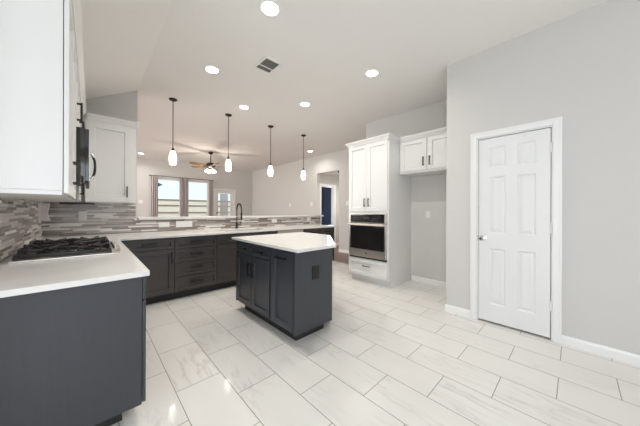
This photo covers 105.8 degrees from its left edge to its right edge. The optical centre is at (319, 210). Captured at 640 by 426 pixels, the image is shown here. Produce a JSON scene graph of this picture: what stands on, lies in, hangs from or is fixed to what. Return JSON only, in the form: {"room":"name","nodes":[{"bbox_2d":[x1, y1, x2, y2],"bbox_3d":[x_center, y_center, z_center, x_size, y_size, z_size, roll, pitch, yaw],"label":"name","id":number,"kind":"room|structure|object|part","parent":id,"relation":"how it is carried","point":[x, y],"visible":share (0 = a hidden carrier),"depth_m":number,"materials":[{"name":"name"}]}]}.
{"room":"kitchen","nodes":[
{"label":"kitchen","id":0,"kind":"room"},
{"bbox_2d":[0,199,42,262],"bbox_3d":[-2.497,-0.038,1.918,0.120,2.560,2.980,0,0,-44],"label":"wall","id":1,"kind":"structure","parent":0,"point":[28,201],"depth_m":2.44,"materials":[{"name":"grey tile"}]},
{"bbox_2d":[0,199,43,261],"bbox_3d":[-2.467,0.062,1.981,0.010,0.540,2.910,0,0,-44],"label":"backsplash","id":2,"kind":"structure","parent":1,"relation":"attached to","point":[19,225],"depth_m":1.91,"materials":[{"name":"tile"}]},
{"bbox_2d":[0,0,83,199],"bbox_3d":[-1.640,-0.657,1.391,0.390,1.157,0.919,0,0,-44],"label":"upper cabinet","id":3,"kind":"object","parent":1,"relation":"attached to","point":[38,51],"visible":1,"depth_m":1.13,"materials":[{"name":"white paint"}]},
{"bbox_3d":[-1.397,-0.621,1.348,0.017,1.068,0.435,0,0,-44],"label":"door","id":4,"kind":"part","parent":3,"relation":"part of","materials":[{"name":"white paint"}]},
{"bbox_3d":[-1.699,-0.622,1.666,0.017,1.068,0.435,0,0,-44],"label":"door","id":5,"kind":"part","parent":3,"relation":"part of","materials":[{"name":"white paint"}]},
{"bbox_3d":[-1.512,-0.235,1.504,0.033,0.150,0.013,0,0,-44],"label":"handle","id":6,"kind":"part","parent":3,"relation":"part of","materials":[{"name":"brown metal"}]},
{"bbox_3d":[-1.639,-1.198,1.391,0.390,0.075,0.919,0,0,-44],"label":"crown","id":7,"kind":"part","parent":3,"relation":"part of","materials":[{"name":"white paint"}]},
{"bbox_2d":[38,203,50,222],"bbox_3d":[-3.152,0.025,2.770,0.084,0.220,0.142,0,0,-44],"label":"wall outlet","id":8,"kind":"object","parent":1,"relation":"attached to","point":[43,208],"visible":1,"depth_m":2.73,"materials":[{"name":"white plastic"}]},
{"bbox_3d":[-3.130,0.025,2.701,0.020,0.220,0.012,0,0,-44],"label":"plate","id":9,"kind":"part","parent":8,"relation":"part of","materials":[{"name":"white plastic"}]},
{"bbox_2d":[26,88,85,201],"bbox_3d":[-2.769,-0.672,2.581,0.390,1.135,0.839,0,0,-44],"label":"upper cabinet","id":10,"kind":"object","parent":1,"relation":"attached to","point":[83,92],"visible":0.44,"depth_m":2.50,"materials":[{"name":"white paint"}]},
{"bbox_3d":[-2.582,-0.634,2.596,0.017,1.048,0.597,0,0,-44],"label":"door","id":11,"kind":"part","parent":10,"relation":"part of","materials":[{"name":"white paint"}]},
{"bbox_3d":[-2.641,-1.201,2.701,0.040,0.075,0.839,0,0,-44],"label":"crown","id":12,"kind":"part","parent":10,"relation":"part of","materials":[{"name":"white paint"}]},
{"bbox_2d":[76,52,84,127],"bbox_3d":[-2.218,-0.945,2.001,0.390,0.585,0.755,0,0,-44],"label":"upper cabinet","id":13,"kind":"object","parent":1,"relation":"attached to","point":[80,72],"visible":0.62,"depth_m":2.05,"materials":[{"name":"white paint"}]},
{"bbox_3d":[-1.982,-0.909,1.965,0.017,0.495,0.373,0,0,-44],"label":"door","id":14,"kind":"part","parent":13,"relation":"part of","materials":[{"name":"white paint"}]},
{"bbox_3d":[-2.241,-0.910,2.238,0.017,0.495,0.373,0,0,-44],"label":"door","id":15,"kind":"part","parent":13,"relation":"part of","materials":[{"name":"white paint"}]},
{"bbox_3d":[-1.902,-0.781,1.917,0.033,0.150,0.013,0,0,-44],"label":"handle","id":16,"kind":"part","parent":13,"relation":"part of","materials":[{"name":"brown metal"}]},
{"bbox_3d":[-2.090,-1.199,2.121,0.040,0.075,0.755,0,0,-44],"label":"crown","id":17,"kind":"part","parent":13,"relation":"part of","materials":[{"name":"white paint"}]},
{"bbox_2d":[76,127,96,188],"bbox_3d":[-2.186,-0.432,2.032,0.462,0.425,0.716,0,0,-44],"label":"microwave","id":18,"kind":"object","parent":13,"relation":"attached to","point":[83,153],"visible":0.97,"depth_m":1.88,"materials":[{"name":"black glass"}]},
{"bbox_3d":[-2.010,-0.435,2.091,0.022,0.408,0.558,0,0,-44],"label":"door","id":19,"kind":"part","parent":18,"relation":"part of","materials":[{"name":"black glass"}]},
{"bbox_3d":[-2.001,-0.435,2.099,0.002,0.400,0.552,0,0,-44],"label":"door frame","id":20,"kind":"part","parent":18,"relation":"part of","materials":[{"name":"silver metal"}]},
{"bbox_3d":[-2.208,-0.429,2.367,0.034,0.186,0.019,0,0,-44],"label":"handle","id":21,"kind":"part","parent":18,"relation":"part of","materials":[{"name":"black metal"}]},
{"bbox_2d":[54,90,137,219],"bbox_3d":[-4.324,-0.304,2.319,4.120,3.080,0.120,0,0,-44],"label":"wall","id":22,"kind":"structure","parent":0,"point":[121,105],"depth_m":3.53,"materials":[{"name":"grey paint"}]},
{"bbox_2d":[78,211,86,220],"bbox_3d":[-3.211,0.069,3.275,0.082,0.128,0.008,0,0,-44],"label":"wall outlet","id":23,"kind":"object","parent":22,"relation":"attached to","point":[82,215],"visible":1,"depth_m":3.27,"materials":[{"name":"white plastic"}]},
{"bbox_2d":[43,202,135,236],"bbox_3d":[-3.132,0.111,3.363,0.950,0.438,0.010,0,0,-44],"label":"backsplash","id":24,"kind":"structure","parent":22,"relation":"attached to","point":[102,218],"depth_m":3.34,"materials":[{"name":"tile"}]},
{"bbox_2d":[85,112,139,203],"bbox_3d":[-2.865,-0.672,3.351,0.556,1.135,0.388,0,0,-44],"label":"upper cabinet","id":25,"kind":"object","parent":22,"relation":"attached to","point":[112,139],"visible":0.97,"depth_m":3.23,"materials":[{"name":"white paint"}]},
{"bbox_2d":[59,202,94,204],"bbox_3d":[-3.023,-0.091,3.017,0.310,0.026,0.030,0,0,-44],"label":"power strip","id":26,"kind":"object","parent":25,"relation":"attached to","point":[73,203],"visible":1,"depth_m":3.01,"materials":[{"name":"black"}]},
{"bbox_3d":[-2.856,-1.202,3.358,0.536,0.075,0.388,0,0,-44],"label":"crown","id":27,"kind":"part","parent":25,"relation":"part of","materials":[{"name":"white paint"}]},
{"bbox_2d":[137,157,251,216],"bbox_3d":[-5.533,-0.308,9.169,11.800,3.080,0.120,0,0,-44],"label":"wall","id":28,"kind":"structure","parent":0,"point":[240,181],"depth_m":9.61,"materials":[{"name":"grey paint"}]},
{"bbox_2d":[158,178,179,215],"bbox_3d":[-5.650,-0.341,9.017,0.880,1.695,0.120,0,0,-44],"label":"window","id":29,"kind":"structure","parent":28,"relation":"in","point":[158,178],"depth_m":9.27,"materials":[{"name":"white plastic"}]},
{"bbox_2d":[149,175,213,180],"bbox_3d":[-5.234,-1.254,9.300,2.210,0.054,0.098,0,0,-44],"label":"curtain rod","id":30,"kind":"object","parent":28,"relation":"attached to","point":[149,175],"visible":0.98,"depth_m":9.13,"materials":[{"name":"black metal"}]},
{"bbox_2d":[151,176,157,216],"bbox_3d":[-5.872,-0.022,8.596,0.200,2.445,0.056,0,0,-44],"label":"curtain","id":31,"kind":"object","parent":30,"relation":"hanging from","point":[154,179],"visible":0.62,"depth_m":8.59,"materials":[{"name":"grey fabric"}]},
{"bbox_2d":[180,178,183,215],"bbox_3d":[-5.243,-0.020,9.193,0.145,2.445,0.056,0,0,-44],"label":"curtain","id":32,"kind":"object","parent":30,"relation":"hanging from","point":[181,179],"visible":0.59,"depth_m":9.18,"materials":[{"name":"grey fabric"}]},
{"bbox_2d":[184,178,188,215],"bbox_3d":[-5.135,-0.019,9.296,0.145,2.445,0.056,0,0,-44],"label":"curtain","id":33,"kind":"object","parent":30,"relation":"hanging from","point":[186,181],"visible":0.64,"depth_m":9.30,"materials":[{"name":"grey fabric"}]},
{"bbox_2d":[209,180,212,215],"bbox_3d":[-4.484,-0.017,9.914,0.150,2.445,0.056,0,0,-44],"label":"curtain","id":34,"kind":"object","parent":30,"relation":"hanging from","point":[210,182],"visible":0.57,"depth_m":9.91,"materials":[{"name":"grey fabric"}]},
{"bbox_2d":[189,181,207,215],"bbox_3d":[-4.925,-0.339,9.705,0.920,1.695,0.120,0,0,-44],"label":"window","id":35,"kind":"structure","parent":28,"relation":"in","point":[189,181],"depth_m":9.98,"materials":[{"name":"white plastic"}]},
{"bbox_2d":[220,194,227,215],"bbox_3d":[-4.158,-0.063,10.486,0.350,1.319,0.006,0,0,-44],"label":"window","id":36,"kind":"structure","parent":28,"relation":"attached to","point":[223,203],"depth_m":10.47,"materials":[{"name":"grey"}]},
{"bbox_2d":[214,188,234,215],"bbox_3d":[-4.116,0.149,10.456,0.920,2.175,0.117,0,0,-44],"label":"door","id":37,"kind":"structure","parent":28,"relation":"in","point":[224,192],"depth_m":10.47,"materials":[{"name":"white paint"}]},
{"bbox_2d":[252,149,348,250],"bbox_3d":[-0.556,-0.292,8.662,0.120,3.080,7.470,0,0,-44],"label":"wall","id":38,"kind":"structure","parent":0,"point":[271,195],"depth_m":8.73,"materials":[{"name":"grey paint"}]},
{"bbox_2d":[339,249,348,253],"bbox_3d":[1.222,1.211,6.687,0.014,0.086,1.890,0,0,-44],"label":"baseboard","id":39,"kind":"structure","parent":38,"relation":"attached to","point":[340,250],"depth_m":7.21,"materials":[{"name":"white paint"}]},
{"bbox_2d":[321,187,330,224],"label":"door","id":40,"kind":"structure","parent":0,"point":[325,191],"depth_m":11.44,"materials":[{"name":"blue paint"}]},
{"bbox_2d":[319,183,335,242],"bbox_3d":[0.235,0.163,8.495,0.790,2.175,0.143,0,0,-44],"label":"door frame","id":41,"kind":"structure","parent":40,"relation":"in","point":[333,187],"depth_m":8.68,"materials":[{"name":"white paint"}]},
{"bbox_2d":[319,174,338,242],"bbox_3d":[0.926,-0.022,8.029,1.160,2.550,1.770,0,0,-44],"label":"wall","id":42,"kind":"structure","parent":0,"point":[323,178],"depth_m":8.77,"materials":[{"name":"grey paint"}]},
{"bbox_2d":[72,0,606,175],"bbox_3d":[-0.875,-1.603,4.267,11.800,0.660,13.600,0,0,-44],"label":"ceiling","id":43,"kind":"structure","parent":0,"point":[158,49],"depth_m":2.93,"materials":[{"name":"paint"}]},
{"bbox_2d":[169,97,176,164],"bbox_3d":[-2.421,-1.300,3.985,0.124,1.076,0.124,0,0,-44],"label":"pendant lamp","id":44,"kind":"object","parent":43,"relation":"hanging from","point":[172,156],"visible":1,"depth_m":3.96,"materials":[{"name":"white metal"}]},
{"bbox_3d":[-2.423,-0.873,3.985,0.113,0.222,0.113,0,0,-44],"label":"lamp shade","id":45,"kind":"part","parent":44,"relation":"part of","materials":[{"name":"white glass"}]},
{"bbox_2d":[189,152,231,172],"bbox_3d":[-3.404,-1.515,7.562,1.307,0.652,1.271,0,0,-44],"label":"ceiling fan","id":46,"kind":"object","parent":43,"relation":"hanging from","point":[210,165],"visible":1,"depth_m":7.52,"materials":[{"name":"brown wood"}]},
{"bbox_2d":[204,65,219,73],"bbox_3d":[-1.402,-1.829,3.142,0.196,0.010,0.196,0,0,-44],"label":"recessed light","id":47,"kind":"object","parent":43,"relation":"in","point":[211,69],"visible":1,"depth_m":3.14,"materials":[{"name":"white plastic"}]},
{"bbox_2d":[225,113,231,170],"bbox_3d":[-1.749,-1.298,4.623,0.124,1.076,0.124,0,0,-44],"label":"pendant lamp","id":48,"kind":"object","parent":43,"relation":"hanging from","point":[228,162],"visible":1,"depth_m":4.60,"materials":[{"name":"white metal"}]},
{"bbox_3d":[-1.750,-0.871,4.623,0.113,0.222,0.113,0,0,-44],"label":"lamp shade","id":49,"kind":"part","parent":48,"relation":"part of","materials":[{"name":"white glass"}]},
{"bbox_3d":[-1.749,-1.412,4.623,0.012,0.792,0.012,0,0,-21],"label":"rod","id":50,"kind":"part","parent":48,"relation":"part of","materials":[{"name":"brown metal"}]},
{"bbox_2d":[238,105,249,109],"bbox_3d":[-1.343,-1.829,4.276,0.196,0.010,0.196,0,0,-44],"label":"recessed light","id":51,"kind":"object","parent":43,"relation":"in","point":[245,107],"visible":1,"depth_m":4.28,"materials":[{"name":"white"}]},
{"bbox_2d":[253,56,281,73],"bbox_3d":[-0.658,-1.828,3.049,0.240,0.009,0.290,0,0,-44],"label":"ceiling vent","id":52,"kind":"object","parent":43,"relation":"in","point":[266,64],"visible":1,"depth_m":3.04,"materials":[{"name":"white plastic"}]},
{"bbox_2d":[259,0,280,16],"bbox_3d":[-0.452,-1.826,2.186,0.196,0.010,0.196,0,0,-44],"label":"recessed light","id":53,"kind":"object","parent":43,"relation":"in","point":[270,8],"visible":1,"depth_m":2.18,"materials":[{"name":"white plastic"}]},
{"bbox_2d":[268,125,273,175],"bbox_3d":[-1.071,-1.295,5.246,0.124,1.076,0.124,0,0,-44],"label":"pendant lamp","id":54,"kind":"object","parent":43,"relation":"hanging from","point":[270,168],"visible":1,"depth_m":5.22,"materials":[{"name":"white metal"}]},
{"bbox_3d":[-1.073,-0.868,5.246,0.113,0.222,0.113,0,0,-44],"label":"lamp shade","id":55,"kind":"part","parent":54,"relation":"part of","materials":[{"name":"white glass"}]},
{"bbox_3d":[-1.071,-1.409,5.246,0.012,0.792,0.012,0,0,24],"label":"rod","id":56,"kind":"part","parent":54,"relation":"part of","materials":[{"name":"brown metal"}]},
{"bbox_2d":[301,134,305,179],"bbox_3d":[-0.401,-1.293,5.862,0.124,1.076,0.124,0,0,-44],"label":"pendant lamp","id":57,"kind":"object","parent":43,"relation":"hanging from","point":[303,175],"visible":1,"depth_m":5.85,"materials":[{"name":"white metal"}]},
{"bbox_3d":[-0.403,-0.866,5.862,0.113,0.222,0.113,0,0,-44],"label":"lamp shade","id":58,"kind":"part","parent":57,"relation":"part of","materials":[{"name":"white glass"}]},
{"bbox_3d":[-0.401,-1.407,5.862,0.012,0.792,0.012,0,0,24],"label":"rod","id":59,"kind":"part","parent":57,"relation":"part of","materials":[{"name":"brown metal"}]},
{"bbox_2d":[299,101,310,106],"bbox_3d":[-0.257,-1.826,4.149,0.196,0.010,0.196,0,0,-44],"label":"recessed light","id":60,"kind":"object","parent":43,"relation":"in","point":[304,103],"visible":1,"depth_m":4.15,"materials":[{"name":"white"}]},
{"bbox_2d":[365,69,379,76],"bbox_3d":[0.690,-1.823,3.210,0.196,0.010,0.196,0,0,-44],"label":"recessed light","id":61,"kind":"object","parent":43,"relation":"in","point":[371,72],"visible":1,"depth_m":3.20,"materials":[{"name":"white plastic"}]},
{"bbox_2d":[111,245,639,425],"bbox_3d":[-0.884,1.277,4.267,11.800,0.060,13.600,0,0,-44],"label":"floor","id":62,"kind":"structure","parent":0,"point":[385,356],"depth_m":1.90,"materials":[{"name":"tile"}]},
{"bbox_2d":[0,276,145,425],"bbox_3d":[-1.523,0.805,1.502,0.698,0.880,0.767,0,0,-44],"label":"base cabinet","id":63,"kind":"object","parent":62,"relation":"on","point":[72,356],"visible":0.73,"depth_m":1.23,"materials":[{"name":"grey paint"}]},
{"bbox_3d":[-1.303,0.447,1.710,0.017,0.147,0.760,0,0,-44],"label":"drawer","id":64,"kind":"part","parent":63,"relation":"part of","materials":[{"name":"grey paint"}]},
{"bbox_3d":[-1.173,0.830,1.571,0.017,0.597,0.378,0,0,-44],"label":"door","id":65,"kind":"part","parent":63,"relation":"part of","materials":[{"name":"grey paint"}]},
{"bbox_2d":[0,224,336,297],"bbox_3d":[-0.804,0.352,3.540,4.549,0.030,2.936,0,0,-44],"label":"countertop","id":66,"kind":"structure","parent":63,"relation":"on","point":[22,278],"depth_m":1.41,"materials":[{"name":"white stone"}]},
{"bbox_2d":[8,236,120,263],"bbox_3d":[-2.092,0.291,2.072,0.570,0.083,0.975,0,0,-44],"label":"cooktop","id":67,"kind":"object","parent":66,"relation":"in","point":[47,249],"visible":1,"depth_m":1.83,"materials":[{"name":"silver metal"}]},
{"bbox_2d":[235,203,242,228],"bbox_3d":[-1.498,0.096,4.548,0.111,0.479,0.242,0,0,-44],"label":"faucet","id":68,"kind":"object","parent":66,"relation":"on","point":[238,204],"visible":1,"depth_m":4.57,"materials":[{"name":"black metal"}]},
{"bbox_2d":[121,237,173,304],"bbox_3d":[-2.482,0.802,3.403,0.599,0.880,0.826,0,0,-44],"label":"base cabinet","id":69,"kind":"object","parent":62,"relation":"on","point":[157,255],"visible":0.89,"depth_m":3.21,"materials":[{"name":"black wood"}]},
{"bbox_3d":[-2.224,0.445,3.142,0.574,0.140,0.017,0,0,-44],"label":"drawer","id":70,"kind":"part","parent":69,"relation":"part of","materials":[{"name":"wood"}]},
{"bbox_3d":[-2.225,0.824,3.142,0.574,0.590,0.017,0,0,-44],"label":"door","id":71,"kind":"part","parent":69,"relation":"part of","materials":[{"name":"wood"}]},
{"bbox_2d":[173,235,215,298],"bbox_3d":[-2.057,0.803,3.806,0.571,0.880,0.826,0,0,-44],"label":"base cabinet","id":72,"kind":"object","parent":62,"relation":"on","point":[194,256],"visible":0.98,"depth_m":3.52,"materials":[{"name":"black wood"}]},
{"bbox_3d":[-1.804,0.454,3.541,0.560,0.151,0.017,0,0,-44],"label":"drawer","id":73,"kind":"part","parent":72,"relation":"part of","materials":[{"name":"wood"}]},
{"bbox_3d":[-1.804,0.629,3.541,0.560,0.176,0.017,0,0,-44],"label":"drawer","id":74,"kind":"part","parent":72,"relation":"part of","materials":[{"name":"wood"}]},
{"bbox_3d":[-1.805,0.823,3.541,0.560,0.188,0.017,0,0,-44],"label":"drawer","id":75,"kind":"part","parent":72,"relation":"part of","materials":[{"name":"wood"}]},
{"bbox_3d":[-1.806,1.024,3.541,0.560,0.191,0.017,0,0,-44],"label":"drawer","id":76,"kind":"part","parent":72,"relation":"part of","materials":[{"name":"wood"}]},
{"bbox_2d":[214,229,277,289],"bbox_3d":[-1.446,0.805,4.386,1.112,0.880,0.826,0,0,-44],"label":"base cabinet","id":77,"kind":"object","parent":62,"relation":"on","point":[225,246],"visible":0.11,"depth_m":3.86,"materials":[{"name":"black wood"}]},
{"bbox_3d":[-1.395,0.826,3.930,0.548,0.590,0.017,0,0,-44],"label":"door","id":78,"kind":"part","parent":77,"relation":"part of","materials":[{"name":"wood"}]},
{"bbox_3d":[-1.393,0.447,3.930,0.548,0.140,0.017,0,0,-44],"label":"drawer","id":79,"kind":"part","parent":77,"relation":"part of","materials":[{"name":"wood"}]},
{"bbox_3d":[-0.992,0.449,4.311,0.548,0.140,0.017,0,0,-44],"label":"drawer","id":80,"kind":"part","parent":77,"relation":"part of","materials":[{"name":"wood"}]},
{"bbox_2d":[236,240,331,340],"bbox_3d":[-0.355,0.809,2.913,0.888,0.880,1.240,0,0,-44],"label":"kitchen island","id":81,"kind":"object","parent":62,"relation":"on","point":[291,292],"visible":0.98,"depth_m":2.43,"materials":[{"name":"grey paint"}]},
{"bbox_3d":[-0.919,0.454,2.932,0.017,0.113,0.375,0,0,-44],"label":"drawer","id":82,"kind":"part","parent":81,"relation":"part of","materials":[{"name":"grey paint"}]},
{"bbox_3d":[-0.919,0.824,2.931,0.017,0.598,0.378,0,0,-44],"label":"door","id":83,"kind":"part","parent":81,"relation":"part of","materials":[{"name":"grey paint"}]},
{"bbox_3d":[-0.837,0.677,2.805,0.038,0.150,0.018,0,0,-44],"label":"handle","id":84,"kind":"part","parent":81,"relation":"part of","materials":[{"name":"black metal"}]},
{"bbox_3d":[-0.775,0.677,2.740,0.038,0.150,0.018,0,0,-44],"label":"handle","id":85,"kind":"part","parent":81,"relation":"part of","materials":[{"name":"black metal"}]},
{"bbox_3d":[-0.652,0.454,2.651,0.017,0.113,0.376,0,0,-44],"label":"drawer","id":86,"kind":"part","parent":81,"relation":"part of","materials":[{"name":"grey paint"}]},
{"bbox_3d":[-0.654,0.825,2.652,0.017,0.598,0.379,0,0,-44],"label":"door","id":87,"kind":"part","parent":81,"relation":"part of","materials":[{"name":"grey paint"}]},
{"bbox_3d":[-0.645,0.754,2.644,0.020,0.772,1.230,0,0,-44],"label":"frame","id":88,"kind":"part","parent":81,"relation":"part of","materials":[{"name":"grey paint"}]},
{"bbox_3d":[-0.368,0.762,2.350,0.017,0.726,0.358,0,0,-44],"label":"door","id":89,"kind":"part","parent":81,"relation":"part of","materials":[{"name":"grey paint"}]},
{"bbox_2d":[232,232,335,252],"bbox_3d":[-0.249,0.354,2.993,1.138,0.030,1.358,0,0,-44],"label":"island countertop","id":90,"kind":"structure","parent":81,"relation":"on","point":[297,242],"depth_m":2.70,"materials":[{"name":"white stone"}]},
{"bbox_2d":[312,265,318,279],"bbox_3d":[-0.041,0.600,2.365,0.088,0.132,0.007,0,0,-44],"label":"outlet plate","id":91,"kind":"object","parent":81,"relation":"attached to","point":[315,268],"depth_m":2.36,"materials":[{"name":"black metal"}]},
{"bbox_2d":[278,229,302,233],"bbox_3d":[-0.754,0.814,4.916,0.606,0.868,0.675,0,0,-44],"label":"dishwasher","id":92,"kind":"object","parent":62,"relation":"on","point":[297,230],"visible":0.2,"depth_m":4.68,"materials":[{"name":"silver metal"}]},
{"bbox_2d":[303,227,333,260],"bbox_3d":[-0.259,0.809,5.513,0.919,0.880,0.826,0,0,-44],"label":"base cabinet","id":93,"kind":"object","parent":62,"relation":"on","point":[330,230],"visible":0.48,"depth_m":5.34,"materials":[{"name":"black wood"}]},
{"bbox_3d":[-0.172,0.451,5.090,0.451,0.140,0.017,0,0,-44],"label":"drawer","id":94,"kind":"part","parent":93,"relation":"part of","materials":[{"name":"wood"}]},
{"bbox_3d":[0.160,0.453,5.405,0.451,0.140,0.017,0,0,-44],"label":"drawer","id":95,"kind":"part","parent":93,"relation":"part of","materials":[{"name":"wood"}]},
{"bbox_3d":[0.159,0.832,5.405,0.451,0.590,0.017,0,0,-44],"label":"door","id":96,"kind":"part","parent":93,"relation":"part of","materials":[{"name":"wood"}]},
{"bbox_2d":[345,133,410,287],"bbox_3d":[1.072,0.013,4.417,0.818,2.480,0.910,0,0,-44],"label":"tall cabinet","id":97,"kind":"object","parent":62,"relation":"on","point":[376,184],"visible":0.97,"depth_m":4.11,"materials":[{"name":"white paint"}]},
{"bbox_3d":[0.677,-0.569,4.312,0.017,1.153,0.391,0,0,-44],"label":"door","id":98,"kind":"part","parent":97,"relation":"part of","materials":[{"name":"white paint"}]},
{"bbox_2d":[347,213,386,261],"bbox_3d":[0.999,0.438,4.349,0.699,0.780,0.758,0,0,-44],"label":"wall oven","id":99,"kind":"object","parent":97,"relation":"in","point":[367,231],"visible":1,"depth_m":4.12,"materials":[{"name":"silver metal"}]},
{"bbox_3d":[0.771,0.240,4.132,0.067,0.027,0.748,0,0,-44],"label":"handle","id":100,"kind":"part","parent":99,"relation":"part of","materials":[{"name":"silver metal"}]},
{"bbox_3d":[0.808,0.128,4.167,0.028,0.160,0.758,0,0,-44],"label":"control panel","id":101,"kind":"part","parent":99,"relation":"part of","materials":[{"name":"black glass"}]},
{"bbox_3d":[0.807,0.988,4.169,0.017,0.260,0.786,0,0,-44],"label":"drawer","id":102,"kind":"part","parent":97,"relation":"part of","materials":[{"name":"white paint"}]},
{"bbox_3d":[1.073,-1.189,4.414,0.808,0.075,0.910,0,0,-44],"label":"crown","id":103,"kind":"part","parent":97,"relation":"part of","materials":[{"name":"white paint"}]},
{"bbox_3d":[0.949,-0.568,4.026,0.017,1.153,0.391,0,0,-44],"label":"door","id":104,"kind":"part","parent":97,"relation":"part of","materials":[{"name":"white paint"}]},
{"bbox_2d":[366,100,551,300],"bbox_3d":[3.512,-0.278,3.368,1.270,3.080,6.050,0,0,-44],"label":"wall","id":105,"kind":"structure","parent":0,"point":[428,193],"depth_m":4.20,"materials":[{"name":"grey paint"}]},
{"bbox_2d":[399,127,446,176],"bbox_3d":[1.808,-0.918,3.894,0.476,0.612,0.934,0,0,-44],"label":"upper cabinet","id":106,"kind":"object","parent":105,"relation":"attached to","point":[423,153],"visible":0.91,"depth_m":3.80,"materials":[{"name":"white paint"}]},
{"bbox_3d":[1.513,-0.894,3.929,0.017,0.498,0.433,0,0,-44],"label":"door","id":107,"kind":"part","parent":106,"relation":"part of","materials":[{"name":"white paint"}]},
{"bbox_3d":[1.651,-1.187,3.744,0.040,0.075,0.934,0,0,-44],"label":"crown","id":108,"kind":"part","parent":106,"relation":"part of","materials":[{"name":"white paint"}]},
{"bbox_3d":[1.828,-0.893,3.598,0.017,0.498,0.433,0,0,-44],"label":"door","id":109,"kind":"part","parent":106,"relation":"part of","materials":[{"name":"white paint"}]},
{"bbox_2d":[412,275,445,287],"bbox_3d":[1.976,1.214,4.048,0.014,0.086,0.915,0,0,-44],"label":"baseboard","id":110,"kind":"structure","parent":105,"relation":"attached to","point":[414,278],"depth_m":4.15,"materials":[{"name":"white paint"}]},
{"bbox_2d":[446,0,639,354],"bbox_3d":[3.360,-0.279,1.887,0.990,3.080,4.110,0,0,-44],"label":"wall","id":111,"kind":"structure","parent":0,"point":[582,67],"depth_m":2.20,"materials":[{"name":"grey paint"}]},
{"bbox_2d":[444,304,469,317],"bbox_3d":[1.889,1.213,3.152,0.634,0.086,0.282,0,0,-44],"label":"baseboard","id":112,"kind":"structure","parent":111,"relation":"attached to","point":[449,308],"depth_m":2.93,"materials":[{"name":"white paint"}]},
{"bbox_2d":[470,116,561,343],"bbox_3d":[2.048,0.183,2.583,0.172,2.147,0.759,0,0,-44],"label":"door","id":113,"kind":"structure","parent":111,"relation":"in","point":[516,187],"depth_m":2.53,"materials":[{"name":"white paint"}]},
{"bbox_3d":[1.833,0.311,2.731,0.066,0.062,0.062,0,0,-44],"label":"knob","id":114,"kind":"part","parent":113,"relation":"part of","materials":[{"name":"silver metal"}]},
{"bbox_2d":[562,335,639,365],"bbox_3d":[3.345,1.218,1.168,0.014,0.086,3.083,0,0,-44],"label":"baseboard","id":115,"kind":"structure","parent":111,"relation":"attached to","point":[609,352],"depth_m":2.10,"materials":[{"name":"white paint"}]},
{"bbox_3d":[-1.434,0.695,5.066,3.860,1.100,0.120,0,0,-44],"label":"wall","id":116,"kind":"structure","parent":0,"visible":0},
{"bbox_2d":[159,222,168,226],"bbox_3d":[-2.527,0.224,3.925,0.150,0.082,0.008,0,0,-44],"label":"wall outlet","id":117,"kind":"object","parent":116,"relation":"attached to","point":[161,224],"visible":1,"depth_m":3.92,"materials":[{"name":"white plastic"}]},
{"bbox_2d":[176,221,191,226],"bbox_3d":[-2.316,0.226,4.124,0.230,0.093,0.010,0,0,-44],"label":"wall outlet","id":118,"kind":"object","parent":116,"relation":"attached to","point":[178,223],"visible":1,"depth_m":4.12,"materials":[{"name":"white plastic"}]},
{"bbox_2d":[136,217,320,232],"bbox_3d":[-1.395,0.240,5.012,3.880,0.190,0.010,0,0,-44],"label":"backsplash","id":119,"kind":"structure","parent":116,"relation":"attached to","point":[197,224],"depth_m":4.55,"materials":[{"name":"tile"}]},
{"bbox_2d":[137,215,323,219],"bbox_3d":[-1.470,0.125,5.179,3.940,0.040,0.425,0,0,-44],"label":"bar ledge","id":120,"kind":"object","parent":116,"relation":"on","point":[251,216],"visible":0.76,"depth_m":4.44,"materials":[{"name":"white stone"}]},
{"label":"outside","id":121,"kind":"structure","parent":0,"visible":0},
{"bbox_3d":[-20.661,1.332,29.016,70.000,0.100,49.470,0,0,-44],"label":"ground","id":122,"kind":"structure","parent":121,"visible":0},
{"bbox_2d":[158,199,229,216],"bbox_3d":[-9.523,0.291,13.691,13.045,1.955,0.070,0,0,-44],"label":"fence","id":123,"kind":"object","parent":122,"relation":"on","point":[195,207],"visible":0.13,"depth_m":15.01,"materials":[{"name":"brown wood"}]},
{"bbox_3d":[-9.529,-0.659,13.668,13.000,0.055,0.049,0,0,-44],"label":"rail","id":124,"kind":"part","parent":123,"relation":"part of","materials":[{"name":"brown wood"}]},
{"bbox_3d":[-9.530,-0.329,13.668,13.000,0.055,0.049,0,0,-44],"label":"rail","id":125,"kind":"part","parent":123,"relation":"part of","materials":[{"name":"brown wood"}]},
{"bbox_3d":[-9.531,0.091,13.668,13.000,0.055,0.049,0,0,-44],"label":"rail","id":126,"kind":"part","parent":123,"relation":"part of","materials":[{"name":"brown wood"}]}
]}

